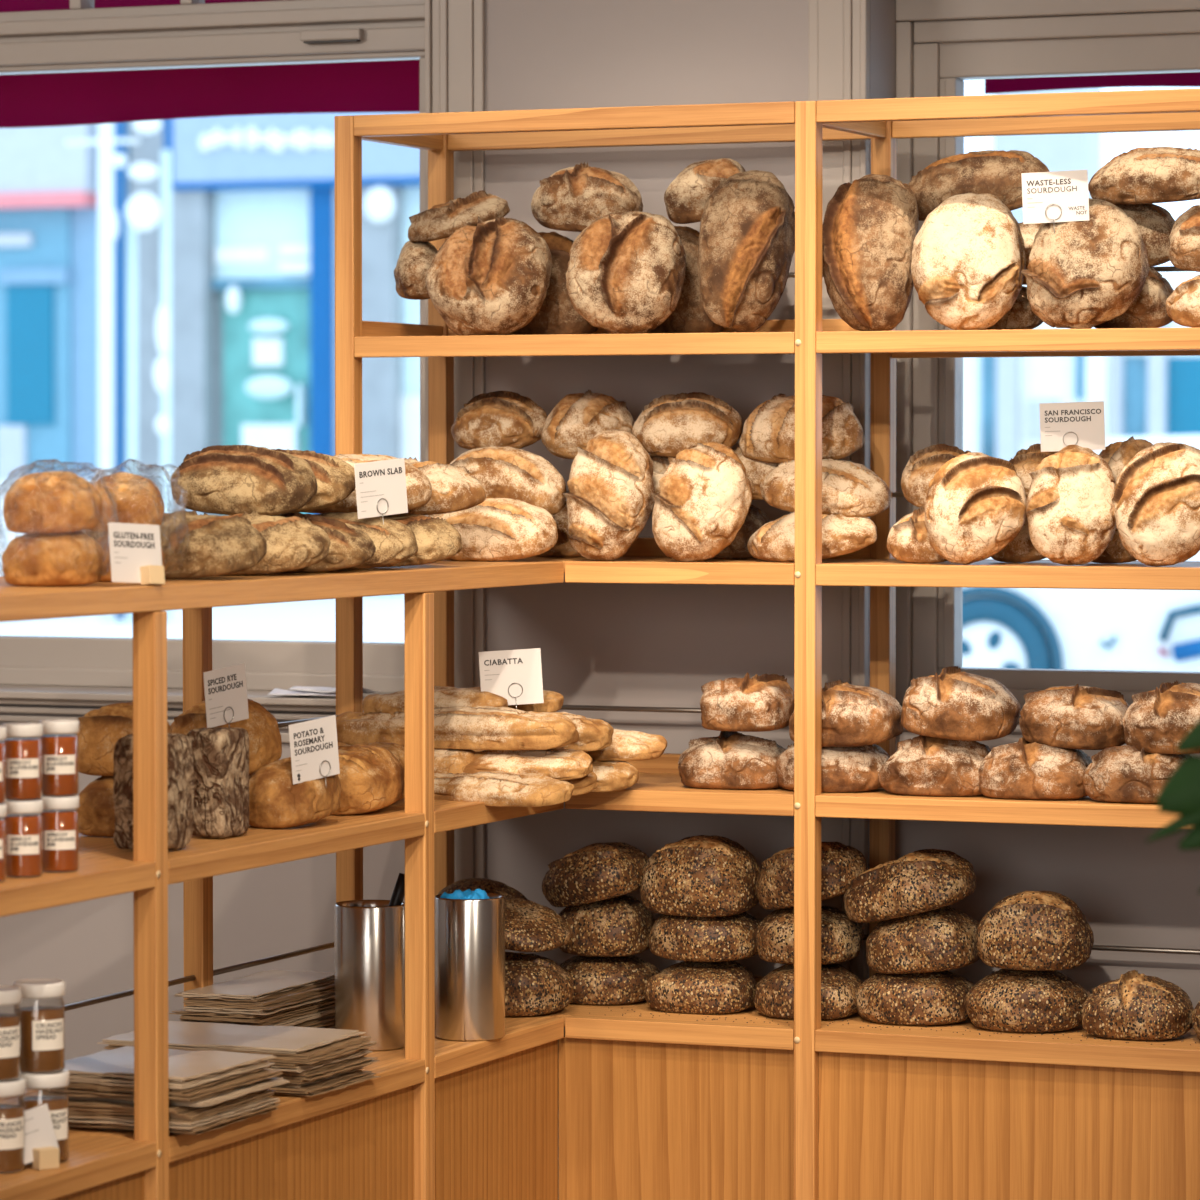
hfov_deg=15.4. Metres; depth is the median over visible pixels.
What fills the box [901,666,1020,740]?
round loaf
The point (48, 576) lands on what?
loaf
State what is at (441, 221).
loaf
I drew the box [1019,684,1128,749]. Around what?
round loaf
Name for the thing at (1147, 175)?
loaf
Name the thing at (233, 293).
poster
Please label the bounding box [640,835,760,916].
loaf
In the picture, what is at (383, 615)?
ground
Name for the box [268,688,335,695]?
paper sheet
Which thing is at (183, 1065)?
paper bag
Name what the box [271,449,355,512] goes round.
loaf
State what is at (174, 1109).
paper bag
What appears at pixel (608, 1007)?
seeds
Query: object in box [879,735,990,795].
round loaf
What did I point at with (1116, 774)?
round loaf
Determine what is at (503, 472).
loaf
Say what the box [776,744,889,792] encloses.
round loaf
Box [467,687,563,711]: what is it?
ciabatta
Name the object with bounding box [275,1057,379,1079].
paper bag
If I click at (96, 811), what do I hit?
loaf
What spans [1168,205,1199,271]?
loaf
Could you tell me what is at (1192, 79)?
awning
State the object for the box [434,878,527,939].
loaf
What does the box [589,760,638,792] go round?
ciabatta
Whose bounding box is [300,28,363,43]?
vent
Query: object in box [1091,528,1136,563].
loaf
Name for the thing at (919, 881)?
loaf
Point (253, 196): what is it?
building
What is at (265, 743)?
loaf
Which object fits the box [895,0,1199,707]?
window
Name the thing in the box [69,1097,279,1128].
paper bag
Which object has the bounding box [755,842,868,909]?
loaf
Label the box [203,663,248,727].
price sign
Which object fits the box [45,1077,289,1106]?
paper bag
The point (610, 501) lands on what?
loaf
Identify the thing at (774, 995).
loaf
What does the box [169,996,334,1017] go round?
paper bag
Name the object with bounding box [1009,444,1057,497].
loaf
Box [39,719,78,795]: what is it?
glass jar
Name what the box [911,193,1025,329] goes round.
loaf
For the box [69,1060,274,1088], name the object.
paper bag
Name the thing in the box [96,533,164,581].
loaf
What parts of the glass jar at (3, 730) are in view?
lid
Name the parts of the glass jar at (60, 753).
lid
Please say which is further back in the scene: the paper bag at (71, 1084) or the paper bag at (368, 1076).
the paper bag at (368, 1076)
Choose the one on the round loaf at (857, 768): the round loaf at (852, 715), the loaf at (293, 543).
the round loaf at (852, 715)
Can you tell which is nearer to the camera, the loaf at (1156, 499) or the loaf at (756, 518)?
the loaf at (1156, 499)
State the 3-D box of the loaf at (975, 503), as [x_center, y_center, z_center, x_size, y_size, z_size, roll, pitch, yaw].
[0.644,-0.159,7.577,0.179,0.196,0.146,0,2,-2]
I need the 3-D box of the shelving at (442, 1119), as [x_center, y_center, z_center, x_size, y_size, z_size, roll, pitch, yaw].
[-0.784,0.601,6.606,0.447,1.258,2.782,1,2,22]
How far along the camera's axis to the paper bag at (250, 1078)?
6.49 m
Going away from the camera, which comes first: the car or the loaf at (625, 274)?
the loaf at (625, 274)
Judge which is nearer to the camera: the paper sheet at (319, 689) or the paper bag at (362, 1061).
the paper bag at (362, 1061)
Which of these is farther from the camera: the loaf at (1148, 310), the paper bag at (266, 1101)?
the loaf at (1148, 310)
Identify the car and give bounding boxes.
[962,434,1199,671]
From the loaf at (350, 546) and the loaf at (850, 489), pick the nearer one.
the loaf at (350, 546)
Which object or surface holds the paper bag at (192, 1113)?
on the paper bag at (71, 1113)
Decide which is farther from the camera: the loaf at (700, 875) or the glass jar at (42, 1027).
the loaf at (700, 875)
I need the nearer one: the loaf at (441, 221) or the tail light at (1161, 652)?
the loaf at (441, 221)
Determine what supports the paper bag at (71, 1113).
on the paper bag at (266, 1101)
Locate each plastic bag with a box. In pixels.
[0,459,118,576]
[82,459,190,575]
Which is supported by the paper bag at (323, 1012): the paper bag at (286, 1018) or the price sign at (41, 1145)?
the paper bag at (286, 1018)
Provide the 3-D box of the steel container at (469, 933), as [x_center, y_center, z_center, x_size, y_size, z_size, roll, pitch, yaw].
[-0.221,0.622,7.518,0.120,0.240,0.120,1,2,22]
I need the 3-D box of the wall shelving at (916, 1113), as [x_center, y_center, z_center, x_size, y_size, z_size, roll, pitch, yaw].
[0.875,0.170,7.621,0.949,2.050,0.440,1,2,22]
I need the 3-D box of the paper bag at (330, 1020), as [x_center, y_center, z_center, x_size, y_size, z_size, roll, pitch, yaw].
[-0.547,0.713,7.444,0.160,0.008,0.358,1,2,23]
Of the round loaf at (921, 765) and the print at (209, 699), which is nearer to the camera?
the print at (209, 699)
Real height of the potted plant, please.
1.496 m
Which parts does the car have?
door handle, door trim, sill trim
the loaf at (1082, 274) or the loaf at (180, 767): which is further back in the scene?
the loaf at (1082, 274)
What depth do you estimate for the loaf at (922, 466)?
7.71 m
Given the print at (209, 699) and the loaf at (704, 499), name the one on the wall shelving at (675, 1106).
the loaf at (704, 499)
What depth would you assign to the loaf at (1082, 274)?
7.45 m
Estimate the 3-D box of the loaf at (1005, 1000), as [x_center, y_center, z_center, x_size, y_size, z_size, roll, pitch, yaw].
[0.738,0.686,7.641,0.216,0.105,0.184,1,2,21]
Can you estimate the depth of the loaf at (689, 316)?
7.92 m
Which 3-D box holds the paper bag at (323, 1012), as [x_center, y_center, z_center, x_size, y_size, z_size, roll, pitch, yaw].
[-0.551,0.698,7.443,0.153,0.008,0.350,1,2,21]
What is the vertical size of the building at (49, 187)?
8.627 m
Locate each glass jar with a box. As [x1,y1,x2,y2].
[0,726,6,803]
[0,803,6,881]
[0,985,21,1080]
[0,1077,25,1172]
[2,723,42,800]
[3,799,42,876]
[13,978,64,1072]
[18,1069,68,1163]
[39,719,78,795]
[41,795,78,871]
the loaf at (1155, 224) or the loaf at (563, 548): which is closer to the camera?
the loaf at (1155, 224)
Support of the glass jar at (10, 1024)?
on the glass jar at (12, 1116)
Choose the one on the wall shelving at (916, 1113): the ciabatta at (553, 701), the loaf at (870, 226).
the loaf at (870, 226)
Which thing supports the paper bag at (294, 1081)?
on the paper bag at (359, 1067)
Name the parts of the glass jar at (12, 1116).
lid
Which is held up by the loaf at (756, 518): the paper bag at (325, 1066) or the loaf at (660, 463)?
the loaf at (660, 463)
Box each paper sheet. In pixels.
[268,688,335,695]
[289,686,379,693]
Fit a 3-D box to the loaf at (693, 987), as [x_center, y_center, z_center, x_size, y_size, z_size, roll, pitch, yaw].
[0.184,0.686,7.900,0.199,0.088,0.182,1,2,21]
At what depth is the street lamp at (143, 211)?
35.20 m
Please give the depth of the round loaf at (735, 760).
7.73 m
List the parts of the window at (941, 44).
pane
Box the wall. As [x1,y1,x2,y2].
[0,0,1199,1088]
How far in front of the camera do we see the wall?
8.23 m
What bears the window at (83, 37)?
in the wall
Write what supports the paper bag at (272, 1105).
on the paper bag at (224, 1124)
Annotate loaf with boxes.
[2,531,102,586]
[3,471,101,532]
[74,776,114,836]
[75,702,170,775]
[81,510,266,578]
[90,472,163,531]
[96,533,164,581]
[113,733,193,849]
[170,699,281,774]
[171,445,317,515]
[186,727,248,837]
[200,511,329,575]
[249,757,340,828]
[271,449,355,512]
[276,512,375,572]
[305,454,431,513]
[313,512,417,569]
[331,744,403,814]
[365,742,404,798]
[378,513,461,566]
[394,241,437,299]
[404,457,485,514]
[408,190,509,242]
[426,216,551,334]
[428,498,557,561]
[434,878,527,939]
[449,446,565,514]
[451,391,546,449]
[505,897,570,951]
[505,952,573,1016]
[506,232,597,334]
[531,162,642,231]
[536,501,580,557]
[541,389,633,459]
[542,842,649,906]
[559,895,654,956]
[559,955,659,1004]
[562,429,654,560]
[566,211,685,333]
[632,392,741,457]
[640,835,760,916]
[645,961,756,1013]
[649,226,723,332]
[649,454,673,511]
[649,912,759,961]
[651,442,751,561]
[664,158,744,223]
[678,731,785,789]
[697,170,794,331]
[700,672,793,731]
[710,505,769,558]
[734,447,778,499]
[739,393,862,463]
[747,512,876,561]
[754,963,861,1019]
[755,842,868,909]
[755,905,863,964]
[760,459,890,516]
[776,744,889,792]
[789,679,903,746]
[822,174,918,330]
[844,849,975,922]
[855,970,974,1025]
[866,906,979,973]
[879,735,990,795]
[887,506,947,562]
[901,444,964,507]
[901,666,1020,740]
[908,150,1049,220]
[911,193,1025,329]
[924,450,1026,564]
[964,969,1089,1032]
[975,286,1042,329]
[976,891,1093,970]
[978,737,1091,799]
[991,518,1045,562]
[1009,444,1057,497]
[1018,222,1040,284]
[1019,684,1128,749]
[1021,198,1148,328]
[1025,445,1115,564]
[1082,745,1189,803]
[1082,969,1193,1039]
[1088,147,1199,204]
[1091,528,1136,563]
[1094,267,1173,327]
[1099,436,1152,484]
[1112,442,1199,566]
[1116,204,1174,266]
[1123,680,1199,753]
[1166,275,1199,326]
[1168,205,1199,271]
[1191,1001,1199,1039]
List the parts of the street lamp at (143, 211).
post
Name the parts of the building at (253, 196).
door, door handle, door frame, panel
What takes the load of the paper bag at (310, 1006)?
on the paper bag at (286, 1018)
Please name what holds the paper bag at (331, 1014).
on the paper bag at (330, 1020)
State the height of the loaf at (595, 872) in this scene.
0.116 m
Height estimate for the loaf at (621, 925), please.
0.107 m
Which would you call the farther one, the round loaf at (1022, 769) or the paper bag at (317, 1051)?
the round loaf at (1022, 769)
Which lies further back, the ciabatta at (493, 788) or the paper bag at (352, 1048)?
the ciabatta at (493, 788)
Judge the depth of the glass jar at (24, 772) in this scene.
6.12 m
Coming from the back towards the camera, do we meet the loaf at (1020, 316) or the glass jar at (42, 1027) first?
the loaf at (1020, 316)
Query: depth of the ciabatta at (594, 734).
7.65 m
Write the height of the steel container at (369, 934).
0.291 m
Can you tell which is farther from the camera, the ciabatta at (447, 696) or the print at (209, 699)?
the ciabatta at (447, 696)
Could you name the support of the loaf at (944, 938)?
on the loaf at (928, 998)
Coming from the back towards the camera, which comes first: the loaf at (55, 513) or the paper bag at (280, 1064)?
the paper bag at (280, 1064)
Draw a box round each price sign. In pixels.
[25,1103,59,1169]
[108,522,164,585]
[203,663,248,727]
[288,715,339,787]
[354,458,407,523]
[478,648,543,708]
[1021,170,1088,232]
[1039,401,1105,451]
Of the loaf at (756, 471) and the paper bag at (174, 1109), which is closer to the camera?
the paper bag at (174, 1109)
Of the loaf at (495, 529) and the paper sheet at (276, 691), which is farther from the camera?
the paper sheet at (276, 691)
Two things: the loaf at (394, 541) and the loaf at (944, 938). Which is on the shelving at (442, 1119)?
the loaf at (394, 541)
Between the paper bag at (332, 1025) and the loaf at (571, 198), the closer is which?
the paper bag at (332, 1025)
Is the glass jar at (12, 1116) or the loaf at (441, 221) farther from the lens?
the loaf at (441, 221)
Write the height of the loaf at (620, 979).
0.085 m
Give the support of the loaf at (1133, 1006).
on the wall shelving at (916, 1113)
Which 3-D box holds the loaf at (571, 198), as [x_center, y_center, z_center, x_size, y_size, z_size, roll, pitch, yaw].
[-0.018,-0.728,8.012,0.195,0.131,0.169,1,2,34]
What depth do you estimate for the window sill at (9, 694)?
8.66 m
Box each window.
[0,0,424,693]
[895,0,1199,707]
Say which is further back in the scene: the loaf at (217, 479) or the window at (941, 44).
the window at (941, 44)
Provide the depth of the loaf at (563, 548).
8.04 m
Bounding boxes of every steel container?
[334,873,404,1050]
[435,893,504,1040]
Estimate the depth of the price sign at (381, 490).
7.20 m
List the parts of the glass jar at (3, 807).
lid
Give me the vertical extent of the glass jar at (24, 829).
0.106 m
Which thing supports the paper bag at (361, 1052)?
on the paper bag at (325, 1066)
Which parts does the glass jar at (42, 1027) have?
lid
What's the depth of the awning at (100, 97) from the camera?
10.11 m
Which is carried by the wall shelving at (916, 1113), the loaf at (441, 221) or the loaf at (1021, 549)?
the loaf at (1021, 549)
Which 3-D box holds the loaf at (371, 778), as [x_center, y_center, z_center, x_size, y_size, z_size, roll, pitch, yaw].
[-0.406,0.293,7.253,0.148,0.109,0.196,1,2,25]
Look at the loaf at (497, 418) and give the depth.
8.01 m
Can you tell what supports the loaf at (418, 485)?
on the loaf at (437, 540)
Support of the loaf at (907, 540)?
on the wall shelving at (916, 1113)
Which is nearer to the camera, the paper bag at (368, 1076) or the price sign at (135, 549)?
the price sign at (135, 549)
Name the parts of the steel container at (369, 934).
knife handle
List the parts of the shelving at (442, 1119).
rail, rail, rail, panel, post, post, rail, panel, rail, rail, post, panel, rail, rail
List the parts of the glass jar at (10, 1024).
lid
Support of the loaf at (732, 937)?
on the loaf at (693, 987)
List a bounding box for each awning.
[0,0,419,127]
[985,72,1199,93]
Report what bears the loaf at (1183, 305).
on the wall shelving at (916, 1113)
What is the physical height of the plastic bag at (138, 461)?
0.182 m
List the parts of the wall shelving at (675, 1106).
post, rail, rail, post, rail, rail, rail, rail, rail, panel, rail, rail, rail, rail, rail, post, rail, post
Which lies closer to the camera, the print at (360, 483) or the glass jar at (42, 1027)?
the glass jar at (42, 1027)
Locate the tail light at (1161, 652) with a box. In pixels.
[1156,647,1168,657]
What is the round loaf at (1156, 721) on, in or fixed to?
on the round loaf at (1116, 774)
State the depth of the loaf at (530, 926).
7.80 m
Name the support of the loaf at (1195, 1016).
on the wall shelving at (916, 1113)
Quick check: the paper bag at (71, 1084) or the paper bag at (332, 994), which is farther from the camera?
the paper bag at (332, 994)
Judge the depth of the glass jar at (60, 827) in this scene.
6.20 m
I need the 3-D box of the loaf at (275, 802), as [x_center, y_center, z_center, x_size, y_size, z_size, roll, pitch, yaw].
[-0.489,0.302,6.995,0.131,0.107,0.194,1,2,25]
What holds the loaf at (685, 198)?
on the loaf at (689, 316)
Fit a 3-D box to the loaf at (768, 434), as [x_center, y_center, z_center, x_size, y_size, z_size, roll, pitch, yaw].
[0.357,-0.306,7.838,0.231,0.130,0.149,1,2,22]
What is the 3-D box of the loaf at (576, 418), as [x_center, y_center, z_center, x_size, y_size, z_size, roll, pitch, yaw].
[-0.018,-0.317,7.994,0.177,0.127,0.144,0,2,14]
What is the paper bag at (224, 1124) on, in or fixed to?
on the shelving at (442, 1119)
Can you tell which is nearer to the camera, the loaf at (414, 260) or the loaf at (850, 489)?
the loaf at (850, 489)
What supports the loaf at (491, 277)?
on the wall shelving at (675, 1106)
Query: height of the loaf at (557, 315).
0.195 m
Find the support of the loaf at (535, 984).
on the shelving at (442, 1119)
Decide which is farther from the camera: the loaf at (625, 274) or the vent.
the vent
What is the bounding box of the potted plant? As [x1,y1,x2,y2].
[1146,720,1199,894]
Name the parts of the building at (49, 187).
panel, panel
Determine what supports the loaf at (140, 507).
on the loaf at (107, 577)
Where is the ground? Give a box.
[0,594,403,642]
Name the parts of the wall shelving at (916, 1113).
rail, rail, rail, rail, rail, panel, rail, rail, rail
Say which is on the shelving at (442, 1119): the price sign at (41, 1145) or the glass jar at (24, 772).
the price sign at (41, 1145)
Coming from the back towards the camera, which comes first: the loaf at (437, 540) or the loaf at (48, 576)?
the loaf at (437, 540)
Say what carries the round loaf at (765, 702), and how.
on the round loaf at (735, 760)
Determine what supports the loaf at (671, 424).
on the loaf at (660, 463)
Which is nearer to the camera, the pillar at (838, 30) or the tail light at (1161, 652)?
the pillar at (838, 30)
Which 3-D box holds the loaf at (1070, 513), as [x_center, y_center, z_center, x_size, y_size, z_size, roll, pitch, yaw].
[0.803,-0.162,7.510,0.156,0.204,0.144,0,2,13]
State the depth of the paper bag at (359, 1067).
6.91 m
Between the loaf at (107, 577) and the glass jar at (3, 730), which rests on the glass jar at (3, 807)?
the glass jar at (3, 730)
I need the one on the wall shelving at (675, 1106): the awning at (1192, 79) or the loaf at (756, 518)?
the loaf at (756, 518)
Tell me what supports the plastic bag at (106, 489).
on the shelving at (442, 1119)
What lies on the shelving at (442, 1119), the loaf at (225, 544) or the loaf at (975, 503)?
the loaf at (225, 544)
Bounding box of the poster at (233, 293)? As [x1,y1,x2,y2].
[226,286,241,313]
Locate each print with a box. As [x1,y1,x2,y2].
[209,699,229,718]
[360,483,383,511]
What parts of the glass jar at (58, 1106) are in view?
lid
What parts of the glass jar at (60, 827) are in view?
lid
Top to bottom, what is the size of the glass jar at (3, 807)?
0.106 m
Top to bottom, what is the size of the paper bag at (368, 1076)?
0.008 m
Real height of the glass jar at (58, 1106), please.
0.126 m
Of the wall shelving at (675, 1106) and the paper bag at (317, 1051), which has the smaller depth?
the paper bag at (317, 1051)
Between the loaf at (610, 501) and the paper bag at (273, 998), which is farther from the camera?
the loaf at (610, 501)
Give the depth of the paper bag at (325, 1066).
6.88 m
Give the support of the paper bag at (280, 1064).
on the paper bag at (361, 1052)
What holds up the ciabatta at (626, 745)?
on the ciabatta at (612, 776)
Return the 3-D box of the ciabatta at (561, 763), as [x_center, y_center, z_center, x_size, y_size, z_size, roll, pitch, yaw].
[-0.126,0.278,7.579,0.228,0.058,0.115,0,2,14]
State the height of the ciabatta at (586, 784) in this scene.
0.050 m
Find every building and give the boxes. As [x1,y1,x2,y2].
[0,122,129,576]
[130,112,419,594]
[963,88,1199,460]
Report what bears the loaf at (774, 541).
on the wall shelving at (675, 1106)
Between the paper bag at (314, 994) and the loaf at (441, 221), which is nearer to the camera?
the paper bag at (314, 994)
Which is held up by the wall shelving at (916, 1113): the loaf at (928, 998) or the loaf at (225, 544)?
the loaf at (928, 998)
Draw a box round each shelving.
[0,560,563,1199]
[335,101,896,1199]
[815,88,1199,1199]
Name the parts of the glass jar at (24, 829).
lid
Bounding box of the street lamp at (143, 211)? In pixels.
[65,120,170,621]
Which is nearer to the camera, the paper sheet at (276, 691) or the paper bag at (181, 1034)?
the paper bag at (181, 1034)
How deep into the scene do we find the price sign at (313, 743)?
6.95 m
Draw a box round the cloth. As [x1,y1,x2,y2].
[440,889,489,898]
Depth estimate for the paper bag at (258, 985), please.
7.42 m
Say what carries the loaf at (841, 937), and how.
on the loaf at (774, 995)
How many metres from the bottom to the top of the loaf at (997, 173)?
0.127 m
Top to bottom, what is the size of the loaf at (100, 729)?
0.109 m
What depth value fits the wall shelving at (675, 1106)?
7.74 m
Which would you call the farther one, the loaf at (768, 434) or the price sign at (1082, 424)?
the loaf at (768, 434)
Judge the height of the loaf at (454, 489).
0.100 m
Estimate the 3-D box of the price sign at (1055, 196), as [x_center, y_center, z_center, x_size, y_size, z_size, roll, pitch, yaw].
[0.769,-0.667,7.477,0.116,0.118,0.005,0,2,12]
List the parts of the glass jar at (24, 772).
lid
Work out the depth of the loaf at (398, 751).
7.42 m
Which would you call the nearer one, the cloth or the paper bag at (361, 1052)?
the paper bag at (361, 1052)
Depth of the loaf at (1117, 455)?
7.59 m
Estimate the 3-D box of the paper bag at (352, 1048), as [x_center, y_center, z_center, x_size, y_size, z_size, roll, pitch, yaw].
[-0.564,0.705,6.981,0.358,0.008,0.251,1,2,22]
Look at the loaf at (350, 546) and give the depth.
7.03 m
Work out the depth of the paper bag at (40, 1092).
6.48 m
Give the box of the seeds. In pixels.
[608,1007,1195,1044]
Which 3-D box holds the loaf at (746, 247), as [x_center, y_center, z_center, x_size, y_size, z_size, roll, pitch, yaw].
[0.253,-0.611,7.752,0.167,0.290,0.170,1,2,22]
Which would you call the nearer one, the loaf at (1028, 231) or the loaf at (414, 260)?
the loaf at (1028, 231)
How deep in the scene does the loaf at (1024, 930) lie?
7.55 m
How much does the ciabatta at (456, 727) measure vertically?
0.075 m
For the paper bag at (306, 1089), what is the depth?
6.87 m
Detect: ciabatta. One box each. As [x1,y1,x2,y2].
[336,706,578,749]
[362,686,507,714]
[434,749,474,773]
[434,771,573,806]
[463,747,592,779]
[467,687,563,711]
[551,712,613,751]
[561,772,597,795]
[585,729,666,760]
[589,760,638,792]
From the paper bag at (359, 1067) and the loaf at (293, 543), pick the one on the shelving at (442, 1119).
the loaf at (293, 543)
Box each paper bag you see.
[33,1069,282,1099]
[35,1077,273,1102]
[41,1091,255,1113]
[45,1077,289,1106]
[64,1046,275,1081]
[67,1066,270,1093]
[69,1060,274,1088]
[69,1088,276,1118]
[69,1093,273,1122]
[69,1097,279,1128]
[69,1103,279,1132]
[69,1106,277,1134]
[97,1021,365,1053]
[104,1036,370,1059]
[107,1040,376,1063]
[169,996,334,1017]
[174,970,334,999]
[179,998,334,1023]
[180,1003,334,1025]
[182,992,334,1014]
[183,979,334,1004]
[183,987,334,1009]
[266,1049,372,1072]
[267,1047,368,1067]
[268,1007,334,1025]
[269,1070,371,1093]
[274,1073,380,1096]
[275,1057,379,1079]
[277,1065,366,1087]
[282,1075,329,1083]
[283,1053,368,1074]
[292,1013,334,1025]
[297,1016,334,1027]
[317,1024,334,1027]

